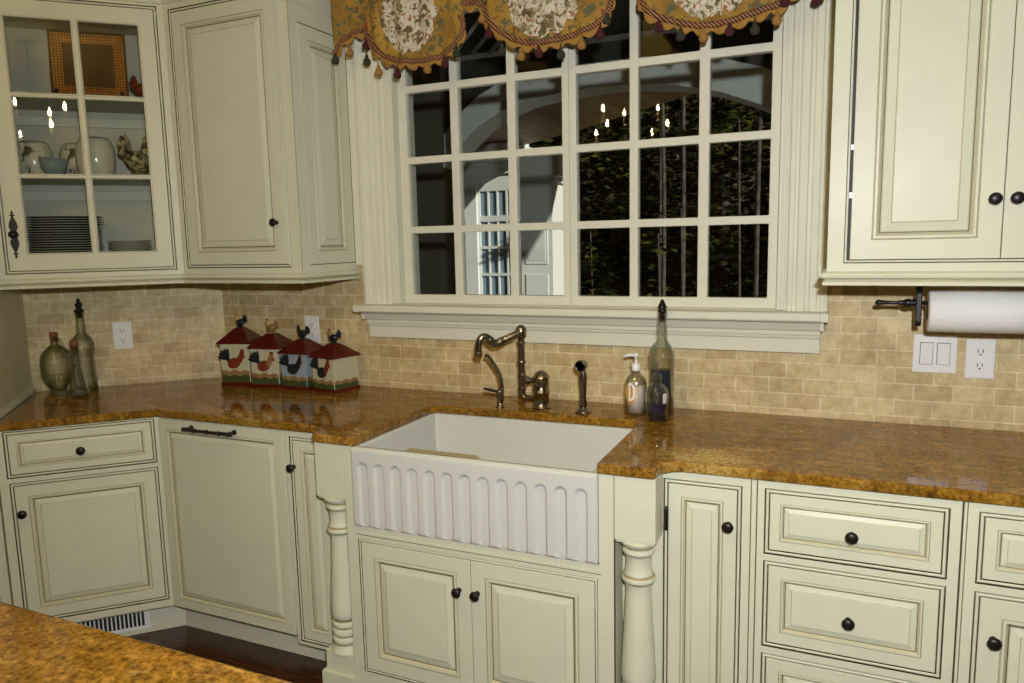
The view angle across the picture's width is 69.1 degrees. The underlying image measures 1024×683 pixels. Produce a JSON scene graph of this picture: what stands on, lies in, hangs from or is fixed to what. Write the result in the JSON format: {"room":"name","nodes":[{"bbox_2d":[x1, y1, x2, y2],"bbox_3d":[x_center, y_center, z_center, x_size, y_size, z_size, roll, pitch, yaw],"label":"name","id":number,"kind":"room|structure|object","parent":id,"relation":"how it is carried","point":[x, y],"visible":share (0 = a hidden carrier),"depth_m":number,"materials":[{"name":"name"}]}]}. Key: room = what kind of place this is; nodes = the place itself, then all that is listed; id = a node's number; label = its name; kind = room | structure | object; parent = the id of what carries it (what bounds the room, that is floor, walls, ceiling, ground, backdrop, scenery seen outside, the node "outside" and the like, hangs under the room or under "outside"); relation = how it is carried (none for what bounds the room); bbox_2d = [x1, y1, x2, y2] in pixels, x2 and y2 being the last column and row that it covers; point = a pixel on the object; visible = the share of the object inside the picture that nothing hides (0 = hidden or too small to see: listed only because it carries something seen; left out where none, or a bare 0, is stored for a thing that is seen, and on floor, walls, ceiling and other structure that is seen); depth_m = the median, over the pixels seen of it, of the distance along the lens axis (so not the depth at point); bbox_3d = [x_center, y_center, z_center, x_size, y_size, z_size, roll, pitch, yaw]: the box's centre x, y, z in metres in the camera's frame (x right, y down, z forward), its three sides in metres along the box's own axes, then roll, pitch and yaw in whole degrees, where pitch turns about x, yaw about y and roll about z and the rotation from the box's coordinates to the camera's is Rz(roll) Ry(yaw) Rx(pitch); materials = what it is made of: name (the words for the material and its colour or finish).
{"room":"kitchen","nodes":[
{"label":"kitchen","id":0,"kind":"room"},
{"bbox_2d":[34,308,223,393],"bbox_3d":[-2.339,-0.282,3.134,2.362,2.850,0.141,-4,8,-21],"label":"wall","id":1,"kind":"structure","parent":0,"point":[223,308],"depth_m":3.37,"materials":[{"name":"beige paint"}]},
{"bbox_2d":[0,0,183,289],"bbox_3d":[-1.655,-0.866,3.012,0.775,1.268,0.426,-4,8,-21],"label":"upper cabinet","id":2,"kind":"object","parent":1,"relation":"attached to","point":[131,207],"visible":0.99,"depth_m":2.97,"materials":[{"name":"beige paint"}]},
{"bbox_2d":[18,141,52,173],"bbox_3d":[-1.912,-0.726,2.976,0.135,0.140,0.135,-4,8,-21],"label":"ceramic jar","id":3,"kind":"object","parent":2,"relation":"on","point":[30,152],"visible":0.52,"depth_m":2.92,"materials":[{"name":"beige ceramic"}]},
{"bbox_2d":[38,158,68,173],"bbox_3d":[-1.802,-0.683,2.927,0.104,0.064,0.104,-4,8,-21],"label":"glass bowl","id":4,"kind":"object","parent":2,"relation":"on","point":[48,165],"visible":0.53,"depth_m":2.89,"materials":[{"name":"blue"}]},
{"bbox_2d":[29,250,101,252],"bbox_3d":[-1.832,-0.368,3.051,0.282,0.010,0.282,2,8,24],"label":"dinner plate","id":5,"kind":"object","parent":2,"relation":"on","point":[63,251],"visible":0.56,"depth_m":2.95,"materials":[{"name":"grey ceramic"}]},
{"bbox_2d":[29,247,104,250],"bbox_3d":[-1.831,-0.378,3.050,0.282,0.010,0.282,2,8,24],"label":"dinner plate","id":6,"kind":"object","parent":5,"relation":"on","point":[90,248],"visible":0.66,"depth_m":2.96,"materials":[{"name":"grey ceramic"}]},
{"bbox_2d":[29,245,103,248],"bbox_3d":[-1.832,-0.388,3.049,0.282,0.010,0.282,2,8,24],"label":"dinner plate","id":7,"kind":"object","parent":6,"relation":"on","point":[65,246],"visible":0.72,"depth_m":2.95,"materials":[{"name":"grey ceramic"}]},
{"bbox_2d":[28,243,100,245],"bbox_3d":[-1.834,-0.397,3.048,0.282,0.010,0.282,2,8,24],"label":"dinner plate","id":8,"kind":"object","parent":7,"relation":"on","point":[40,244],"visible":0.67,"depth_m":2.95,"materials":[{"name":"grey ceramic"}]},
{"bbox_2d":[28,240,102,243],"bbox_3d":[-1.834,-0.407,3.046,0.282,0.010,0.282,2,8,24],"label":"dinner plate","id":9,"kind":"object","parent":8,"relation":"on","point":[67,241],"visible":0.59,"depth_m":2.95,"materials":[{"name":"grey ceramic"}]},
{"bbox_2d":[28,238,102,240],"bbox_3d":[-1.834,-0.416,3.044,0.282,0.010,0.282,2,8,24],"label":"dinner plate","id":10,"kind":"object","parent":9,"relation":"on","point":[39,239],"visible":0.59,"depth_m":2.95,"materials":[{"name":"grey ceramic"}]},
{"bbox_2d":[28,235,101,238],"bbox_3d":[-1.833,-0.426,3.046,0.282,0.010,0.282,2,8,24],"label":"dinner plate","id":11,"kind":"object","parent":10,"relation":"on","point":[69,236],"visible":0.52,"depth_m":2.95,"materials":[{"name":"grey ceramic"}]},
{"bbox_2d":[27,233,102,235],"bbox_3d":[-1.834,-0.436,3.042,0.282,0.010,0.282,2,8,24],"label":"dinner plate","id":12,"kind":"object","parent":11,"relation":"on","point":[39,234],"visible":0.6,"depth_m":2.94,"materials":[{"name":"grey ceramic"}]},
{"bbox_2d":[27,230,102,233],"bbox_3d":[-1.833,-0.446,3.044,0.282,0.010,0.282,2,8,24],"label":"dinner plate","id":13,"kind":"object","parent":12,"relation":"on","point":[75,231],"visible":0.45,"depth_m":2.95,"materials":[{"name":"grey ceramic"}]},
{"bbox_2d":[27,228,101,230],"bbox_3d":[-1.833,-0.455,3.041,0.282,0.010,0.282,2,8,24],"label":"dinner plate","id":14,"kind":"object","parent":13,"relation":"on","point":[38,229],"visible":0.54,"depth_m":2.94,"materials":[{"name":"grey ceramic"}]},
{"bbox_2d":[27,226,102,228],"bbox_3d":[-1.831,-0.465,3.038,0.282,0.010,0.282,2,8,24],"label":"dinner plate","id":15,"kind":"object","parent":14,"relation":"on","point":[33,227],"visible":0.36,"depth_m":2.94,"materials":[{"name":"grey ceramic"}]},
{"bbox_2d":[26,223,103,225],"bbox_3d":[-1.824,-0.475,3.041,0.282,0.010,0.282,2,8,24],"label":"dinner plate","id":16,"kind":"object","parent":15,"relation":"on","point":[38,224],"visible":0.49,"depth_m":2.94,"materials":[{"name":"grey ceramic"}]},
{"bbox_2d":[26,221,103,223],"bbox_3d":[-1.826,-0.484,3.038,0.282,0.010,0.282,2,8,24],"label":"dinner plate","id":17,"kind":"object","parent":16,"relation":"on","point":[33,222],"visible":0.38,"depth_m":2.94,"materials":[{"name":"grey ceramic"}]},
{"bbox_2d":[26,218,103,220],"bbox_3d":[-1.827,-0.494,3.040,0.282,0.010,0.282,2,8,24],"label":"dinner plate","id":18,"kind":"object","parent":17,"relation":"on","point":[37,219],"visible":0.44,"depth_m":2.94,"materials":[{"name":"grey ceramic"}]},
{"bbox_2d":[26,216,102,218],"bbox_3d":[-1.827,-0.504,3.037,0.282,0.010,0.282,2,8,24],"label":"dinner plate","id":19,"kind":"object","parent":18,"relation":"on","point":[31,217],"visible":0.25,"depth_m":2.94,"materials":[{"name":"grey ceramic"}]},
{"bbox_2d":[59,143,77,173],"bbox_3d":[-1.806,-0.746,3.096,0.139,0.144,0.139,-4,8,-21],"label":"ceramic jar","id":20,"kind":"object","parent":2,"relation":"on","point":[66,151],"visible":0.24,"depth_m":3.03,"materials":[{"name":"beige ceramic"}]},
{"bbox_2d":[47,29,128,95],"bbox_3d":[-1.726,-1.119,3.034,0.278,0.284,0.113,-4,8,-21],"label":"square frame","id":21,"kind":"object","parent":2,"relation":"on","point":[103,55],"visible":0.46,"depth_m":3.04,"materials":[{"name":"orange metal"}]},
{"bbox_2d":[12,91,164,114],"bbox_3d":[-1.674,-0.968,3.033,0.742,0.016,0.319,-4,8,-21],"label":"shelf","id":22,"kind":"object","parent":2,"relation":"attached to","point":[22,105],"depth_m":3.03,"materials":[{"name":"beige wood"}]},
{"bbox_2d":[74,136,116,174],"bbox_3d":[-1.677,-0.741,2.995,0.148,0.154,0.148,-4,8,-21],"label":"ceramic jar","id":23,"kind":"object","parent":2,"relation":"on","point":[102,151],"visible":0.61,"depth_m":2.94,"materials":[{"name":"beige ceramic"}]},
{"bbox_2d":[21,176,170,185],"bbox_3d":[-1.667,-0.665,3.074,0.742,0.016,0.319,-4,8,-21],"label":"shelf","id":24,"kind":"object","parent":2,"relation":"attached to","point":[24,181],"depth_m":3.03,"materials":[{"name":"beige wood"}]},
{"bbox_2d":[110,249,150,250],"bbox_3d":[-1.597,-0.383,3.120,0.166,0.010,0.166,2,8,24],"label":"plate","id":25,"kind":"object","parent":2,"relation":"on","point":[110,249],"visible":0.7,"depth_m":3.06,"materials":[{"name":"beige ceramic"}]},
{"bbox_2d":[110,247,151,248],"bbox_3d":[-1.598,-0.390,3.119,0.166,0.010,0.166,2,8,24],"label":"plate","id":26,"kind":"object","parent":25,"relation":"on","point":[120,247],"visible":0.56,"depth_m":3.06,"materials":[{"name":"beige ceramic"}]},
{"bbox_2d":[109,245,152,247],"bbox_3d":[-1.598,-0.397,3.118,0.166,0.010,0.166,2,8,24],"label":"plate","id":27,"kind":"object","parent":26,"relation":"on","point":[131,245],"visible":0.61,"depth_m":3.06,"materials":[{"name":"beige ceramic"}]},
{"bbox_2d":[108,243,151,245],"bbox_3d":[-1.600,-0.404,3.116,0.166,0.010,0.166,2,8,24],"label":"plate","id":28,"kind":"object","parent":27,"relation":"on","point":[144,243],"visible":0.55,"depth_m":3.06,"materials":[{"name":"beige ceramic"}]},
{"bbox_2d":[108,242,150,243],"bbox_3d":[-1.600,-0.411,3.115,0.166,0.010,0.166,2,8,24],"label":"plate","id":29,"kind":"object","parent":28,"relation":"on","point":[108,242],"visible":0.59,"depth_m":3.05,"materials":[{"name":"beige ceramic"}]},
{"bbox_2d":[109,240,151,241],"bbox_3d":[-1.599,-0.418,3.115,0.166,0.010,0.166,2,8,24],"label":"plate","id":30,"kind":"object","parent":29,"relation":"on","point":[115,240],"visible":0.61,"depth_m":3.05,"materials":[{"name":"beige ceramic"}]},
{"bbox_2d":[117,134,148,174],"bbox_3d":[-1.554,-0.768,3.085,0.104,0.180,0.203,-3,8,-15],"label":"rooster figurine","id":31,"kind":"object","parent":2,"relation":"on","point":[137,161],"visible":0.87,"depth_m":3.06,"materials":[{"name":"ceramic"}]},
{"bbox_2d":[129,75,142,96],"bbox_3d":[-1.516,-1.038,3.033,0.141,0.114,0.066,3,9,29],"label":"rooster figurine","id":32,"kind":"object","parent":2,"relation":"on","point":[137,87],"visible":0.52,"depth_m":3.02,"materials":[{"name":"red ceramic"}]},
{"bbox_2d":[112,322,133,349],"bbox_3d":[-1.736,-0.026,3.315,0.077,0.121,0.007,-4,8,-21],"label":"wall outlet","id":33,"kind":"object","parent":1,"relation":"attached to","point":[122,331],"visible":1,"depth_m":3.31,"materials":[{"name":"white plastic"}]},
{"bbox_2d":[118,328,126,333],"bbox_3d":[-1.735,-0.047,3.310,0.033,0.028,0.002,-4,8,-21],"label":"receptacle","id":34,"kind":"object","parent":33,"relation":"attached to","point":[120,330],"depth_m":3.31,"materials":[{"name":"white plastic"}]},
{"bbox_2d":[119,337,127,343],"bbox_3d":[-1.734,-0.005,3.315,0.033,0.028,0.002,-4,8,-21],"label":"receptacle","id":35,"kind":"object","parent":33,"relation":"attached to","point":[121,339],"depth_m":3.31,"materials":[{"name":"white plastic"}]},
{"bbox_2d":[22,283,224,390],"bbox_3d":[-1.712,-0.066,3.325,0.796,0.516,0.008,-4,8,-21],"label":"backsplash","id":36,"kind":"structure","parent":1,"relation":"attached to","point":[177,329],"depth_m":3.32,"materials":[{"name":"tile"}]},
{"bbox_2d":[126,625,326,682],"bbox_3d":[-1.253,1.616,-0.222,6.600,0.060,7.360,2,8,24],"label":"floor","id":37,"kind":"structure","parent":0,"point":[288,666],"depth_m":2.80,"materials":[{"name":"brown wood"}]},
{"bbox_2d":[0,289,36,604],"bbox_3d":[-2.252,-0.159,2.766,0.631,2.699,0.670,-4,8,-21],"label":"tall cabinet","id":38,"kind":"object","parent":37,"relation":"on","point":[16,387],"visible":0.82,"depth_m":2.91,"materials":[{"name":"beige paint"}]},
{"bbox_2d":[0,417,185,635],"bbox_3d":[-1.581,0.698,3.104,0.756,0.882,0.670,-4,8,-21],"label":"base cabinet","id":39,"kind":"object","parent":37,"relation":"on","point":[84,509],"visible":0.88,"depth_m":2.78,"materials":[{"name":"beige paint"}]},
{"bbox_2d":[76,610,150,633],"bbox_3d":[-1.570,1.105,2.908,0.280,0.086,0.006,-4,8,-21],"label":"vent grille","id":40,"kind":"object","parent":39,"relation":"attached to","point":[138,622],"depth_m":2.93,"materials":[{"name":"white plastic"}]},
{"bbox_2d":[0,602,291,682],"bbox_3d":[-1.270,0.983,0.823,2.280,0.913,1.303,2,8,24],"label":"kitchen island","id":41,"kind":"object","parent":37,"relation":"on","point":[36,647],"visible":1,"depth_m":1.10,"materials":[{"name":"brown stone"}]},
{"bbox_2d":[158,417,326,660],"bbox_3d":[-0.882,0.702,2.959,0.810,0.882,0.614,2,8,24],"label":"dishwasher","id":42,"kind":"object","parent":37,"relation":"on","point":[226,487],"visible":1,"depth_m":2.74,"materials":[{"name":"beige paint"}]},
{"bbox_2d":[285,430,333,649],"bbox_3d":[-0.577,0.664,2.824,0.196,0.783,0.600,2,8,24],"label":"base cabinet","id":43,"kind":"object","parent":37,"relation":"on","point":[309,513],"visible":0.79,"depth_m":2.59,"materials":[{"name":"beige paint"}]},
{"bbox_2d":[314,431,662,682],"bbox_3d":[0.013,0.739,2.543,1.140,0.882,0.730,2,8,24],"label":"base cabinet","id":44,"kind":"object","parent":37,"relation":"on","point":[406,608],"visible":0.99,"depth_m":2.22,"materials":[{"name":"beige paint"}]},
{"bbox_2d":[662,472,750,682],"bbox_3d":[0.637,0.710,2.287,0.232,0.783,0.600,2,8,24],"label":"base cabinet","id":45,"kind":"object","parent":37,"relation":"on","point":[706,533],"visible":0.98,"depth_m":2.03,"materials":[{"name":"beige paint"}]},
{"bbox_2d":[747,479,968,682],"bbox_3d":[0.967,0.722,2.141,0.492,0.783,0.600,2,8,24],"label":"base cabinet","id":46,"kind":"object","parent":37,"relation":"on","point":[846,585],"visible":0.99,"depth_m":1.88,"materials":[{"name":"beige paint"}]},
{"bbox_2d":[952,502,1023,682],"bbox_3d":[1.465,0.741,1.921,0.600,0.783,0.600,2,8,24],"label":"base cabinet","id":47,"kind":"object","parent":37,"relation":"on","point":[991,649],"visible":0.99,"depth_m":1.75,"materials":[{"name":"beige paint"}]},
{"bbox_2d":[0,377,1023,507],"bbox_3d":[-0.175,0.295,2.439,4.072,0.030,1.009,2,8,24],"label":"countertop","id":48,"kind":"structure","parent":47,"relation":"on","point":[946,463],"depth_m":2.33,"materials":[{"name":"brown stone"}]},
{"bbox_2d":[39,332,73,395],"bbox_3d":[-1.912,0.093,3.121,0.128,0.264,0.126,2,8,24],"label":"glass bottle","id":49,"kind":"object","parent":48,"relation":"on","point":[53,335],"visible":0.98,"depth_m":3.11,"materials":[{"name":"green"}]},
{"bbox_2d":[68,340,89,397],"bbox_3d":[-1.801,0.110,3.074,0.082,0.238,0.082,2,8,24],"label":"glass bottle","id":50,"kind":"object","parent":48,"relation":"on","point":[73,343],"visible":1,"depth_m":3.06,"materials":[{"name":"brown"}]},
{"bbox_2d":[70,298,98,390],"bbox_3d":[-1.860,0.010,3.217,0.092,0.400,0.092,0,8,13],"label":"glass bottle","id":51,"kind":"object","parent":48,"relation":"on","point":[79,311],"visible":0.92,"depth_m":3.20,"materials":[{"name":"green glass"}]},
{"bbox_2d":[216,314,261,385],"bbox_3d":[-1.200,0.030,3.301,0.156,0.309,0.155,0,8,8],"label":"canister","id":52,"kind":"object","parent":48,"relation":"on","point":[234,354],"visible":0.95,"depth_m":3.25,"materials":[{"name":"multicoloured ceramic"}]},
{"bbox_2d":[247,319,292,387],"bbox_3d":[-1.043,0.045,3.242,0.157,0.288,0.156,1,8,15],"label":"canister","id":53,"kind":"object","parent":48,"relation":"on","point":[264,358],"visible":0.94,"depth_m":3.19,"materials":[{"name":"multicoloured ceramic"}]},
{"bbox_2d":[277,325,322,389],"bbox_3d":[-0.891,0.061,3.180,0.155,0.267,0.154,2,8,24],"label":"canister","id":54,"kind":"object","parent":48,"relation":"on","point":[297,373],"visible":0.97,"depth_m":3.13,"materials":[{"name":"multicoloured ceramic"}]},
{"bbox_2d":[308,329,360,393],"bbox_3d":[-0.741,0.074,3.106,0.155,0.255,0.154,4,9,35],"label":"canister","id":55,"kind":"object","parent":48,"relation":"on","point":[334,365],"visible":1,"depth_m":3.07,"materials":[{"name":"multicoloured ceramic"}]},
{"bbox_2d":[350,413,632,563],"bbox_3d":[-0.029,0.438,2.433,0.809,0.257,0.545,2,8,24],"label":"farmhouse sink","id":56,"kind":"object","parent":48,"relation":"in","point":[546,511],"visible":0.99,"depth_m":2.25,"materials":[{"name":"white ceramic"}]},
{"bbox_2d":[405,448,478,458],"bbox_3d":[-0.223,0.448,2.317,0.252,0.200,0.064,2,8,24],"label":"tray","id":57,"kind":"object","parent":56,"relation":"in","point":[409,449],"visible":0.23,"depth_m":2.31,"materials":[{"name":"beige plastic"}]},
{"bbox_2d":[483,353,504,407],"bbox_3d":[-0.067,0.141,2.713,0.078,0.199,0.036,-2,8,-7],"label":"water tap","id":58,"kind":"object","parent":48,"relation":"on","point":[500,392],"visible":1,"depth_m":2.71,"materials":[{"name":"silver metal"}]},
{"bbox_2d":[474,325,550,409],"bbox_3d":[0.004,0.091,2.692,0.273,0.300,0.082,-1,8,4],"label":"kitchen faucet","id":59,"kind":"object","parent":48,"relation":"on","point":[540,380],"visible":1,"depth_m":2.67,"materials":[{"name":"silver metal"}]},
{"bbox_2d":[575,360,591,413],"bbox_3d":[0.249,0.155,2.599,0.060,0.186,0.059,2,8,24],"label":"sprayer","id":60,"kind":"object","parent":48,"relation":"on","point":[581,366],"visible":1,"depth_m":2.59,"materials":[{"name":"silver metal"}]},
{"bbox_2d":[625,353,646,415],"bbox_3d":[0.426,0.144,2.559,0.076,0.212,0.077,2,8,24],"label":"soap bottle","id":61,"kind":"object","parent":48,"relation":"on","point":[636,404],"visible":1,"depth_m":2.54,"materials":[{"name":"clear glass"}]},
{"bbox_2d":[646,362,667,421],"bbox_3d":[0.480,0.164,2.463,0.075,0.194,0.074,2,8,24],"label":"soap bottle","id":62,"kind":"object","parent":48,"relation":"on","point":[656,410],"visible":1,"depth_m":2.45,"materials":[{"name":"clear glass"}]},
{"bbox_2d":[649,299,674,416],"bbox_3d":[0.509,0.054,2.523,0.089,0.396,0.090,2,8,24],"label":"oil bottle","id":63,"kind":"object","parent":48,"relation":"on","point":[658,389],"visible":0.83,"depth_m":2.51,"materials":[{"name":"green glass"}]},
{"bbox_2d":[360,323,1023,432],"bbox_3d":[0.893,-0.271,2.528,4.830,2.850,0.150,2,8,24],"label":"wall","id":64,"kind":"structure","parent":0,"point":[824,323],"depth_m":2.51,"materials":[{"name":"beige tile"}]},
{"bbox_2d":[161,0,360,283],"bbox_3d":[-1.053,-0.877,2.989,0.807,1.268,0.417,2,8,24],"label":"upper cabinet","id":65,"kind":"object","parent":64,"relation":"attached to","point":[259,101],"visible":0.98,"depth_m":2.86,"materials":[{"name":"beige paint"}]},
{"bbox_2d":[304,316,319,342],"bbox_3d":[-0.875,-0.052,3.256,0.077,0.121,0.007,2,8,24],"label":"wall outlet","id":66,"kind":"object","parent":64,"relation":"attached to","point":[312,322],"visible":0.83,"depth_m":3.25,"materials":[{"name":"white plastic"}]},
{"bbox_2d":[308,322,314,327],"bbox_3d":[-0.876,-0.073,3.251,0.033,0.028,0.002,2,8,24],"label":"receptacle","id":67,"kind":"object","parent":66,"relation":"attached to","point":[311,324],"depth_m":3.25,"materials":[{"name":"white plastic"}]},
{"bbox_2d":[309,331,315,337],"bbox_3d":[-0.875,-0.031,3.257,0.033,0.028,0.002,2,8,24],"label":"receptacle","id":68,"kind":"object","parent":66,"relation":"attached to","point":[312,334],"depth_m":3.25,"materials":[{"name":"white plastic"}]},
{"bbox_2d":[345,36,392,303],"bbox_3d":[-0.583,-0.911,2.995,0.176,1.522,0.034,2,8,24],"label":"trim","id":69,"kind":"structure","parent":64,"relation":"attached to","point":[366,109],"depth_m":3.02,"materials":[{"name":"paint"}]},
{"bbox_2d":[331,0,823,78],"bbox_3d":[0.132,-1.294,2.519,1.776,0.688,0.146,2,8,24],"label":"window valance","id":70,"kind":"object","parent":64,"relation":"attached to","point":[413,34],"visible":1,"depth_m":2.56,"materials":[{"name":"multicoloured fabric"}]},
{"bbox_2d":[383,0,791,309],"bbox_3d":[0.220,-0.849,2.731,1.514,1.429,0.167,2,8,24],"label":"window","id":71,"kind":"structure","parent":64,"relation":"in","point":[402,162],"depth_m":2.72,"materials":[{"name":"paint"}]},
{"bbox_2d":[352,303,828,353],"bbox_3d":[0.199,-0.060,2.756,1.794,0.140,0.156,2,8,24],"label":"trim","id":72,"kind":"structure","parent":64,"relation":"attached to","point":[739,329],"depth_m":2.66,"materials":[{"name":"paint"}]},
{"bbox_2d":[222,265,1023,431],"bbox_3d":[0.411,-0.027,2.692,3.827,0.516,0.008,2,8,24],"label":"backsplash","id":73,"kind":"structure","parent":64,"relation":"attached to","point":[862,369],"depth_m":2.54,"materials":[{"name":"tile"}]},
{"bbox_2d":[784,0,835,311],"bbox_3d":[0.936,-0.854,2.322,0.135,1.522,0.034,2,8,24],"label":"trim","id":74,"kind":"structure","parent":64,"relation":"attached to","point":[813,26],"depth_m":2.35,"materials":[{"name":"paint"}]},
{"bbox_2d":[820,0,1023,286],"bbox_3d":[1.292,-0.788,1.952,0.947,1.268,0.417,2,8,24],"label":"upper cabinet","id":75,"kind":"object","parent":64,"relation":"attached to","point":[926,188],"visible":1,"depth_m":1.93,"materials":[{"name":"beige paint"}]},
{"bbox_2d":[875,286,927,325],"bbox_3d":[1.278,-0.115,2.086,0.467,0.148,0.052,2,8,24],"label":"paper towel holder","id":76,"kind":"object","parent":75,"relation":"attached to","point":[917,302],"visible":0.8,"depth_m":2.13,"materials":[{"name":"black metal"}]},
{"bbox_2d":[925,290,1023,333],"bbox_3d":[1.318,-0.083,2.072,0.282,0.121,0.121,2,8,24],"label":"paper towel roll","id":77,"kind":"object","parent":76,"relation":"hanging from","point":[958,311],"visible":0.97,"depth_m":2.04,"materials":[{"name":"white paper"}]},
{"bbox_2d":[912,334,957,373],"bbox_3d":[1.303,0.038,2.292,0.119,0.119,0.010,2,8,24],"label":"light switch","id":78,"kind":"object","parent":64,"relation":"attached to","point":[932,353],"visible":1,"depth_m":2.29,"materials":[{"name":"white plastic"}]},
{"bbox_2d":[964,339,995,378],"bbox_3d":[1.414,0.053,2.246,0.077,0.121,0.007,2,8,24],"label":"wall outlet","id":79,"kind":"object","parent":64,"relation":"attached to","point":[980,353],"visible":1,"depth_m":2.24,"materials":[{"name":"white plastic"}]},
{"bbox_2d":[973,361,985,370],"bbox_3d":[1.413,0.074,2.247,0.033,0.028,0.002,2,8,24],"label":"receptacle","id":80,"kind":"object","parent":79,"relation":"attached to","point":[977,365],"depth_m":2.25,"materials":[{"name":"white plastic"}]},
{"bbox_2d":[974,347,986,356],"bbox_3d":[1.413,0.032,2.241,0.033,0.028,0.002,2,8,24],"label":"receptacle","id":81,"kind":"object","parent":79,"relation":"attached to","point":[978,351],"depth_m":2.24,"materials":[{"name":"white plastic"}]},
{"label":"outside","id":82,"kind":"structure","parent":0,"visible":0},
{"bbox_3d":[5.053,-0.967,21.232,52.000,0.250,37.230,2,8,24],"label":"ground","id":83,"kind":"structure","parent":82,"visible":0},
{"bbox_2d":[463,142,530,294],"bbox_3d":[-0.749,-0.606,7.901,2.000,2.850,0.750,2,8,24],"label":"house wing","id":84,"kind":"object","parent":83,"relation":"on","point":[486,182],"visible":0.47,"depth_m":7.71,"materials":[{"name":"white paint"}]},
{"bbox_2d":[534,143,593,292],"bbox_3d":[0.760,-4.056,21.176,2.942,8.252,2.955,2,8,24],"label":"tree","id":85,"kind":"object","parent":83,"relation":"on","point":[534,143],"visible":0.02,"depth_m":21.20,"materials":[{"name":"green plant"}]},
{"bbox_2d":[533,127,618,293],"bbox_3d":[0.853,-3.744,17.643,2.963,8.367,2.983,2,8,24],"label":"tree","id":86,"kind":"object","parent":83,"relation":"on","point":[605,238],"visible":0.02,"depth_m":17.50,"materials":[{"name":"green plant"}]},
{"bbox_2d":[529,109,650,295],"bbox_3d":[0.914,-3.210,14.159,3.055,8.043,2.994,2,8,24],"label":"tree","id":87,"kind":"object","parent":83,"relation":"on","point":[610,171],"visible":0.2,"depth_m":13.72,"materials":[{"name":"green plant"}]},
{"bbox_2d":[412,0,773,294],"bbox_3d":[-0.310,-0.593,6.049,7.500,3.300,5.150,2,8,24],"label":"porch","id":88,"kind":"object","parent":83,"relation":"on","point":[746,80],"visible":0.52,"depth_m":4.32,"materials":[{"name":"white paint"}]},
{"bbox_2d":[580,185,629,295],"bbox_3d":[0.851,-0.520,7.945,0.942,2.599,0.896,2,8,24],"label":"shrub","id":89,"kind":"object","parent":83,"relation":"on","point":[622,200],"visible":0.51,"depth_m":7.81,"materials":[{"name":"green plant"}]},
{"bbox_2d":[583,96,697,295],"bbox_3d":[3.510,-3.971,19.956,2.960,8.210,3.010,2,8,24],"label":"tree","id":90,"kind":"object","parent":83,"relation":"on","point":[642,285],"visible":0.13,"depth_m":19.75,"materials":[{"name":"green plant"}]},
{"bbox_2d":[656,104,661,295],"bbox_3d":[1.986,-2.775,9.879,0.411,6.500,0.262,-4,8,-18],"label":"tree","id":91,"kind":"object","parent":83,"relation":"on","point":[659,116],"visible":0.12,"depth_m":9.95,"materials":[{"name":"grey plant"}]},
{"bbox_2d":[640,193,680,295],"bbox_3d":[1.303,-0.191,6.682,0.553,2.265,0.263,-5,9,-27],"label":"shrub","id":92,"kind":"object","parent":83,"relation":"on","point":[658,251],"visible":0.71,"depth_m":6.62,"materials":[{"name":"green plant"}]},
{"bbox_2d":[661,103,665,295],"bbox_3d":[1.806,-2.639,8.903,0.407,6.501,0.358,2,8,24],"label":"tree","id":93,"kind":"object","parent":83,"relation":"on","point":[663,156],"visible":0.22,"depth_m":8.97,"materials":[{"name":"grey plant"}]},
{"bbox_2d":[579,95,770,296],"bbox_3d":[9.927,-7.431,26.752,64.000,10.852,13.600,2,8,24],"label":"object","id":94,"kind":"object","parent":83,"relation":"on","point":[695,101],"visible":0.02,"depth_m":23.78,"materials":[{"name":"green plant"}]},
{"bbox_2d":[605,94,745,295],"bbox_3d":[3.568,-3.816,16.397,3.062,7.557,2.999,2,8,24],"label":"tree","id":95,"kind":"object","parent":83,"relation":"on","point":[675,185],"visible":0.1,"depth_m":16.30,"materials":[{"name":"green plant"}]},
{"bbox_2d":[658,192,697,295],"bbox_3d":[1.426,-0.118,6.234,0.430,2.234,0.259,2,8,24],"label":"shrub","id":96,"kind":"object","parent":83,"relation":"on","point":[692,195],"visible":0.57,"depth_m":6.12,"materials":[{"name":"green plant"}]},
{"bbox_2d":[678,97,685,295],"bbox_3d":[1.957,-2.570,8.363,0.394,6.500,0.336,-6,9,-30],"label":"tree","id":97,"kind":"object","parent":83,"relation":"on","point":[683,118],"visible":0.32,"depth_m":8.46,"materials":[{"name":"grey plant"}]},
{"bbox_2d":[640,94,770,296],"bbox_3d":[3.662,-2.849,12.978,3.015,8.259,3.011,2,8,24],"label":"tree","id":98,"kind":"object","parent":83,"relation":"on","point":[723,238],"visible":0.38,"depth_m":12.67,"materials":[{"name":"green plant"}]},
{"bbox_2d":[674,107,770,296],"bbox_3d":[1.821,-0.567,6.121,1.008,3.137,0.795,-2,8,-6],"label":"tree","id":99,"kind":"object","parent":83,"relation":"on","point":[718,129],"visible":0.37,"depth_m":6.02,"materials":[{"name":"green plant"}]},
{"bbox_2d":[696,97,770,296],"bbox_3d":[6.242,-4.114,18.702,2.967,7.815,2.990,2,8,24],"label":"tree","id":100,"kind":"object","parent":83,"relation":"on","point":[763,126],"visible":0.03,"depth_m":18.62,"materials":[{"name":"green plant"}]},
{"bbox_2d":[740,124,770,296],"bbox_3d":[6.333,-3.175,15.281,3.013,8.347,3.031,2,8,24],"label":"tree","id":101,"kind":"object","parent":83,"relation":"on","point":[763,195],"visible":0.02,"depth_m":15.31,"materials":[{"name":"green plant"}]},
{"bbox_2d":[753,109,761,296],"bbox_3d":[2.520,-2.474,7.565,0.343,6.500,0.398,2,8,24],"label":"tree","id":102,"kind":"object","parent":83,"relation":"on","point":[759,119],"visible":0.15,"depth_m":7.70,"materials":[{"name":"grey plant"}]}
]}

